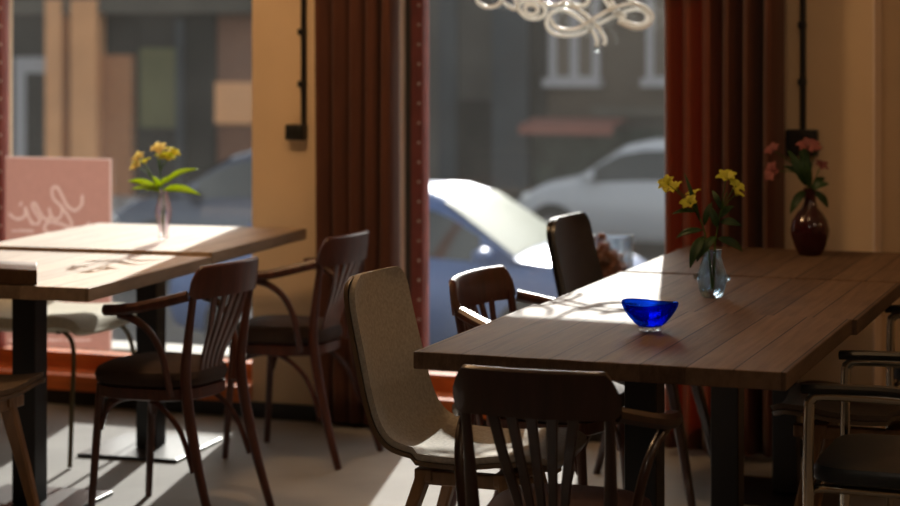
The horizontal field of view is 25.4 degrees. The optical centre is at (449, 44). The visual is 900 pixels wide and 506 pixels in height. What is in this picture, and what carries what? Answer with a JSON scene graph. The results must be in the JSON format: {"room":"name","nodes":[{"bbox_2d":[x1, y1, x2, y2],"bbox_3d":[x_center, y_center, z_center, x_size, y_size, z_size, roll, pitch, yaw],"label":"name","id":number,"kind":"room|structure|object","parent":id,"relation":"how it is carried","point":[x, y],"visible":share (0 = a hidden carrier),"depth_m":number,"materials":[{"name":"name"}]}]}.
{"room":"cafe","nodes":[
{"label":"cafe","id":0,"kind":"room"},
{"bbox_2d":[0,403,899,505],"bbox_3d":[-1.473,1.550,3.526,9.600,0.200,9.200,0,0,20],"label":"floor","id":1,"kind":"structure","parent":0,"point":[298,463],"depth_m":6.83,"materials":[{"name":"concrete"}]},
{"bbox_2d":[0,372,45,505],"bbox_3d":[-1.450,1.008,5.688,0.440,0.893,0.554,0,0,20],"label":"shell chair","id":2,"kind":"object","parent":1,"relation":"on","point":[13,388],"visible":1,"depth_m":5.79,"materials":[{"name":"brown wood"}]},
{"bbox_2d":[0,372,43,396],"bbox_3d":[-1.448,0.781,5.693,0.430,0.439,0.542,0,0,20],"label":"seat","id":3,"kind":"object","parent":2,"relation":"on","point":[16,385],"depth_m":5.75,"materials":[{"name":"brown wood"}]},
{"bbox_2d":[0,299,135,467],"bbox_3d":[-1.454,1.097,7.216,0.559,0.704,0.606,0,0,20],"label":"chair","id":4,"kind":"object","parent":1,"relation":"on","point":[78,319],"visible":0.56,"depth_m":7.03,"materials":[{"name":"beige fabric"}]},
{"bbox_2d":[0,250,211,505],"bbox_3d":[-1.325,1.075,6.308,0.856,0.750,0.908,0,0,16],"label":"cafe table","id":5,"kind":"object","parent":1,"relation":"on","point":[61,276],"visible":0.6,"depth_m":6.27,"materials":[{"name":"brown wood"}]},
{"bbox_2d":[0,261,36,284],"bbox_3d":[-1.506,0.674,5.996,0.713,0.049,0.215,0,0,20],"label":"wooden board","id":6,"kind":"object","parent":5,"relation":"on","point":[11,272],"visible":1,"depth_m":5.83,"materials":[{"name":"brown wood"}]},
{"bbox_2d":[0,223,305,462],"bbox_3d":[-1.074,1.069,7.185,0.856,0.762,0.908,0,0,16],"label":"cafe table","id":7,"kind":"object","parent":1,"relation":"on","point":[222,243],"visible":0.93,"depth_m":7.14,"materials":[{"name":"brown wood"}]},
{"bbox_3d":[-1.006,0.595,7.020,0.062,0.169,0.062,0,0,20],"label":"bud vase","id":8,"kind":"object","parent":7,"relation":"on","visible":0},
{"bbox_2d":[129,151,169,233],"bbox_3d":[-1.058,0.517,7.010,0.163,0.293,0.087,0,0,20],"label":"flower sprig","id":9,"kind":"object","parent":8,"relation":"in","point":[146,184],"visible":1,"depth_m":7.01,"materials":[{"name":"yellow plant"}]},
{"bbox_2d":[146,142,199,235],"bbox_3d":[-0.967,0.505,7.018,0.194,0.331,0.087,0,0,1],"label":"flower sprig","id":10,"kind":"object","parent":8,"relation":"in","point":[158,147],"visible":1,"depth_m":7.02,"materials":[{"name":"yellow plant"}]},
{"bbox_2d":[88,256,274,505],"bbox_3d":[-0.840,1.056,6.197,0.487,0.797,0.526,0,0,26],"label":"armchair","id":11,"kind":"object","parent":1,"relation":"on","point":[185,376],"visible":1,"depth_m":6.09,"materials":[{"name":"brown wood"}]},
{"bbox_2d":[222,230,383,469],"bbox_3d":[-0.528,1.056,7.075,0.487,0.797,0.526,0,0,23],"label":"armchair","id":12,"kind":"object","parent":1,"relation":"on","point":[274,337],"visible":0.79,"depth_m":6.94,"materials":[{"name":"brown wood"}]},
{"bbox_2d":[344,266,586,505],"bbox_3d":[0.032,1.008,4.890,0.554,0.893,0.396,0,0,20],"label":"shell chair","id":13,"kind":"object","parent":1,"relation":"on","point":[405,414],"visible":0.75,"depth_m":4.93,"materials":[{"name":"beige fabric"}]},
{"bbox_2d":[449,265,623,505],"bbox_3d":[0.250,1.056,5.739,0.487,0.797,0.656,0,0,23],"label":"armchair","id":14,"kind":"object","parent":1,"relation":"on","point":[469,289],"visible":0.3,"depth_m":5.79,"materials":[{"name":"brown wood"}]},
{"bbox_2d":[452,364,682,505],"bbox_3d":[0.230,1.056,4.256,0.501,0.797,0.481,0,0,19],"label":"armchair","id":15,"kind":"object","parent":1,"relation":"on","point":[573,397],"visible":1,"depth_m":4.09,"materials":[{"name":"brown wood"}]},
{"bbox_2d":[546,212,710,505],"bbox_3d":[0.606,1.008,6.522,0.554,0.893,0.440,0,0,21],"label":"shell chair","id":16,"kind":"object","parent":1,"relation":"on","point":[575,263],"visible":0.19,"depth_m":6.58,"materials":[{"name":"black"}]},
{"bbox_2d":[550,212,602,294],"bbox_3d":[0.612,0.781,6.520,0.542,0.439,0.430,0,0,21],"label":"cushion","id":17,"kind":"object","parent":16,"relation":"on","point":[575,263],"depth_m":6.64,"materials":[{"name":"black leather"}]},
{"bbox_2d":[414,304,851,505],"bbox_3d":[0.471,1.075,4.839,0.856,0.750,0.890,0,0,20],"label":"cafe table","id":18,"kind":"object","parent":1,"relation":"on","point":[746,351],"visible":0.96,"depth_m":4.74,"materials":[{"name":"brown wood"}]},
{"bbox_2d":[621,298,678,331],"bbox_3d":[0.490,0.663,4.900,0.141,0.073,0.133,0,0,20],"label":"glass bowl","id":19,"kind":"object","parent":18,"relation":"on","point":[648,314],"visible":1,"depth_m":4.86,"materials":[{"name":"blue glass"}]},
{"bbox_2d":[540,272,899,505],"bbox_3d":[0.785,1.077,5.657,0.856,0.747,0.840,0,0,20],"label":"cafe table","id":20,"kind":"object","parent":1,"relation":"on","point":[862,303],"visible":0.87,"depth_m":5.62,"materials":[{"name":"brown wood"}]},
{"bbox_2d":[693,249,729,297],"bbox_3d":[0.730,0.636,5.569,0.082,0.132,0.084,0,0,-27],"label":"glass vase","id":21,"kind":"object","parent":20,"relation":"on","point":[711,277],"visible":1,"depth_m":5.54,"materials":[{"name":"clear glass"}]},
{"bbox_2d":[657,173,711,267],"bbox_3d":[0.657,0.516,5.565,0.164,0.321,0.101,0,0,-11],"label":"flower sprig","id":22,"kind":"object","parent":21,"relation":"in","point":[666,182],"visible":1,"depth_m":5.56,"materials":[{"name":"yellow plant"}]},
{"bbox_2d":[700,169,744,257],"bbox_3d":[0.766,0.512,5.568,0.120,0.330,0.105,0,0,20],"label":"flower sprig","id":23,"kind":"object","parent":21,"relation":"in","point":[727,174],"visible":1,"depth_m":5.57,"materials":[{"name":"yellow plant"}]},
{"bbox_2d":[624,246,899,505],"bbox_3d":[1.085,1.075,6.445,0.856,0.750,0.840,0,0,20],"label":"cafe table","id":24,"kind":"object","parent":1,"relation":"on","point":[780,489],"visible":0.56,"depth_m":6.40,"materials":[{"name":"brown wood"}]},
{"bbox_2d":[790,188,829,255],"bbox_3d":[1.199,0.588,6.660,0.130,0.224,0.130,0,0,20],"label":"round vase","id":25,"kind":"object","parent":24,"relation":"on","point":[810,230],"visible":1,"depth_m":6.62,"materials":[{"name":"red glass"}]},
{"bbox_2d":[764,142,807,213],"bbox_3d":[1.120,0.453,6.643,0.154,0.260,0.076,0,0,1],"label":"flower sprig","id":26,"kind":"object","parent":25,"relation":"in","point":[771,170],"visible":1,"depth_m":6.65,"materials":[{"name":"pink plant"}]},
{"bbox_2d":[795,137,828,190],"bbox_3d":[1.202,0.445,6.652,0.111,0.276,0.091,0,0,-21],"label":"flower sprig","id":27,"kind":"object","parent":25,"relation":"in","point":[808,144],"visible":1,"depth_m":6.65,"materials":[{"name":"pink plant"}]},
{"bbox_2d":[813,159,827,207],"bbox_3d":[1.238,0.482,6.662,0.062,0.201,0.050,0,0,-41],"label":"flower sprig","id":28,"kind":"object","parent":25,"relation":"in","point":[822,164],"visible":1,"depth_m":6.66,"materials":[{"name":"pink plant"}]},
{"bbox_2d":[769,380,899,505],"bbox_3d":[1.170,1.008,5.430,0.554,0.893,0.440,0,0,20],"label":"armchair","id":29,"kind":"object","parent":1,"relation":"on","point":[827,413],"visible":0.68,"depth_m":5.33,"materials":[{"name":"brown wood"}]},
{"bbox_2d":[769,380,899,421],"bbox_3d":[1.165,0.781,5.432,0.542,0.439,0.430,0,0,20],"label":"cushion","id":30,"kind":"object","parent":29,"relation":"on","point":[825,411],"depth_m":5.34,"materials":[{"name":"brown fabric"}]},
{"bbox_2d":[801,350,899,505],"bbox_3d":[1.158,1.027,4.704,0.569,0.840,0.564,0,0,20],"label":"armchair","id":31,"kind":"object","parent":1,"relation":"on","point":[859,464],"visible":1,"depth_m":4.57,"materials":[{"name":"black metal"}]},
{"bbox_2d":[885,305,899,505],"bbox_3d":[1.647,1.027,6.075,0.569,0.840,0.564,0,0,20],"label":"armchair","id":32,"kind":"object","parent":1,"relation":"on","point":[892,373],"visible":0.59,"depth_m":5.91,"materials":[{"name":"black metal"}]},
{"bbox_2d":[9,0,899,438],"bbox_3d":[0.054,-0.100,7.677,9.600,3.100,0.352,0,0,20],"label":"wall","id":33,"kind":"structure","parent":0,"point":[839,33],"depth_m":7.11,"materials":[{"name":"paint"}]},
{"bbox_2d":[0,0,251,401],"bbox_3d":[-1.320,0.042,8.187,1.308,2.691,0.465,0,0,20],"label":"window","id":34,"kind":"structure","parent":33,"relation":"attached to","point":[58,378],"depth_m":8.24,"materials":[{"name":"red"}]},
{"bbox_2d":[0,0,1,241],"bbox_3d":[-1.874,0.000,8.330,0.013,2.300,0.013,0,0,20],"label":"string light","id":35,"kind":"object","parent":34,"relation":"attached to","point":[0,0],"visible":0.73,"depth_m":8.33,"materials":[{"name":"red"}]},
{"bbox_2d":[5,156,111,349],"bbox_3d":[-1.621,0.857,8.274,0.505,0.785,0.001,0,0,20],"label":"poster","id":36,"kind":"object","parent":34,"relation":"on","point":[43,195],"visible":0.48,"depth_m":8.27,"materials":[{"name":"pink paper"}]},
{"bbox_2d":[12,229,33,231],"bbox_3d":[-1.781,0.775,8.332,0.106,0.013,0.001,0,0,20],"label":"print","id":37,"kind":"object","parent":36,"relation":"attached to","point":[20,230],"depth_m":8.33},
{"bbox_2d":[10,339,90,340],"bbox_3d":[-1.660,1.222,8.288,0.389,0.030,0.001,0,0,20],"label":"print","id":38,"kind":"object","parent":36,"relation":"attached to","point":[10,339],"depth_m":8.26},
{"bbox_2d":[285,0,306,139],"bbox_3d":[-0.593,-0.640,7.700,0.076,2.013,0.056,0,0,20],"label":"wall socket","id":39,"kind":"object","parent":33,"relation":"attached to","point":[292,131],"visible":1,"depth_m":7.70,"materials":[{"name":"black metal"}]},
{"bbox_2d":[47,389,821,456],"bbox_3d":[0.021,1.419,7.586,9.200,0.062,0.186,0,0,20],"label":"baseboard","id":40,"kind":"structure","parent":33,"relation":"attached to","point":[280,411],"depth_m":7.82,"materials":[{"name":"black wood"}]},
{"bbox_2d":[405,0,616,426],"bbox_3d":[0.437,0.042,7.540,1.276,2.691,0.465,0,0,20],"label":"window","id":41,"kind":"structure","parent":33,"relation":"attached to","point":[442,381],"depth_m":7.71,"materials":[{"name":"red"}]},
{"bbox_2d":[417,0,419,333],"bbox_3d":[-0.120,0.000,7.685,0.013,2.300,0.013,0,0,20],"label":"string light","id":42,"kind":"object","parent":41,"relation":"attached to","point":[418,4],"visible":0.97,"depth_m":7.69,"materials":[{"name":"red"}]},
{"bbox_2d":[475,0,653,51],"bbox_3d":[0.424,-0.601,7.452,0.700,1.258,0.044,0,0,20],"label":"sign","id":43,"kind":"object","parent":41,"relation":"hanging from","point":[619,14],"visible":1,"depth_m":7.42,"materials":[{"name":"white paint"}]},
{"bbox_2d":[593,233,633,381],"bbox_3d":[0.586,1.009,7.344,0.148,0.629,0.148,0,0,20],"label":"glass jar","id":44,"kind":"object","parent":41,"relation":"on","point":[615,252],"visible":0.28,"depth_m":7.27,"materials":[{"name":"clear glass"}]},
{"bbox_2d":[786,0,818,156],"bbox_3d":[1.237,-0.628,7.027,0.109,2.037,0.056,0,0,20],"label":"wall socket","id":45,"kind":"object","parent":33,"relation":"attached to","point":[793,136],"visible":0.94,"depth_m":7.03,"materials":[{"name":"black metal"}]},
{"bbox_3d":[-1.473,-1.750,3.526,9.600,0.200,9.200,0,0,20],"label":"ceiling","id":46,"kind":"structure","parent":0,"visible":0},
{"bbox_2d":[314,0,400,424],"bbox_3d":[-0.354,-0.112,7.547,0.330,3.073,0.101,0,0,20],"label":"curtain","id":47,"kind":"object","parent":46,"relation":"hanging from","point":[357,42],"visible":0.63,"depth_m":7.53,"materials":[{"name":"fabric"}]},
{"bbox_2d":[664,0,784,456],"bbox_3d":[0.955,-0.112,7.024,0.438,3.073,0.123,0,0,20],"label":"curtain","id":48,"kind":"object","parent":46,"relation":"hanging from","point":[724,60],"visible":0.49,"depth_m":7.01,"materials":[{"name":"fabric"}]},
{"label":"outside","id":49,"kind":"structure","parent":0,"visible":0},
{"bbox_2d":[112,195,144,212],"bbox_3d":[4.284,2.690,18.882,85.000,0.120,23.600,0,0,20],"label":"sidewalk","id":50,"kind":"structure","parent":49,"point":[118,202],"depth_m":33.83,"materials":[{"name":"grey concrete"}]},
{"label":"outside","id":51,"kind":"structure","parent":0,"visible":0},
{"bbox_2d":[112,241,664,345],"bbox_3d":[9.290,2.850,32.490,85.000,0.200,52.600,0,0,20],"label":"street","id":52,"kind":"structure","parent":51,"point":[647,251],"depth_m":20.33,"materials":[{"name":"grey asphalt"}]},
{"bbox_2d":[13,0,251,195],"bbox_3d":[-9.140,-0.351,38.313,16.385,6.398,4.400,0,0,20],"label":"building","id":53,"kind":"structure","parent":52,"relation":"on","point":[114,79],"depth_m":34.90,"materials":[{"name":"beige brick"}]},
{"bbox_2d":[140,48,175,127],"bbox_3d":[-5.068,0.748,34.790,0.726,1.390,0.040,0,0,20],"label":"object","id":54,"kind":"object","parent":53,"relation":"hanging from","point":[157,65],"depth_m":34.77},
{"bbox_2d":[112,151,251,226],"bbox_3d":[-1.942,2.000,23.943,4.300,1.574,2.140,0,0,20],"label":"parked car","id":55,"kind":"object","parent":52,"relation":"on","point":[225,190],"visible":0.15,"depth_m":23.42,"materials":[{"name":"blue paint"}]},
{"bbox_2d":[112,214,116,222],"bbox_3d":[-3.983,2.090,23.987,0.260,0.160,0.260,0,0,20],"label":"lamp","id":56,"kind":"object","parent":55,"relation":"attached to","point":[114,216],"depth_m":23.88,"materials":[{"name":"white glass"}]},
{"bbox_2d":[175,192,191,198],"bbox_3d":[-3.109,1.730,23.350,0.170,0.124,0.220,0,0,20],"label":"mirror","id":57,"kind":"object","parent":55,"relation":"attached to","point":[180,195],"depth_m":23.26,"materials":[{"name":"grey paint"}]},
{"bbox_2d":[169,182,645,346],"bbox_3d":[-0.232,2.000,17.614,4.300,1.574,2.140,0,0,20],"label":"parked car","id":58,"kind":"object","parent":52,"relation":"on","point":[471,226],"visible":0.09,"depth_m":16.73,"materials":[{"name":"blue paint"}]},
{"bbox_2d":[471,248,493,263],"bbox_3d":[0.271,1.730,16.405,0.170,0.124,0.220,0,0,20],"label":"mirror","id":59,"kind":"object","parent":58,"relation":"attached to","point":[482,255],"depth_m":16.32,"materials":[{"name":"blue paint"}]},
{"bbox_2d":[429,0,664,202],"bbox_3d":[14.255,-0.500,29.428,33.565,6.500,4.920,0,0,20],"label":"building","id":60,"kind":"structure","parent":52,"relation":"on","point":[516,107],"depth_m":32.38,"materials":[{"name":"grey paint"}]},
{"bbox_2d":[517,138,664,241],"bbox_3d":[2.697,2.009,26.654,3.500,1.554,2.050,0,0,20],"label":"parked car","id":61,"kind":"object","parent":52,"relation":"on","point":[620,194],"visible":0.4,"depth_m":26.05,"materials":[{"name":"grey paint"}]},
{"bbox_2d":[521,192,529,200],"bbox_3d":[1.047,2.030,26.601,0.220,0.160,0.220,0,0,20],"label":"lamp","id":62,"kind":"object","parent":61,"relation":"attached to","point":[525,196],"depth_m":26.52,"materials":[{"name":"white glass"}]},
{"bbox_2d":[581,173,594,182],"bbox_3d":[1.790,1.726,26.012,0.170,0.124,0.220,0,0,20],"label":"mirror","id":63,"kind":"object","parent":61,"relation":"attached to","point":[586,177],"depth_m":25.93,"materials":[{"name":"grey paint"}]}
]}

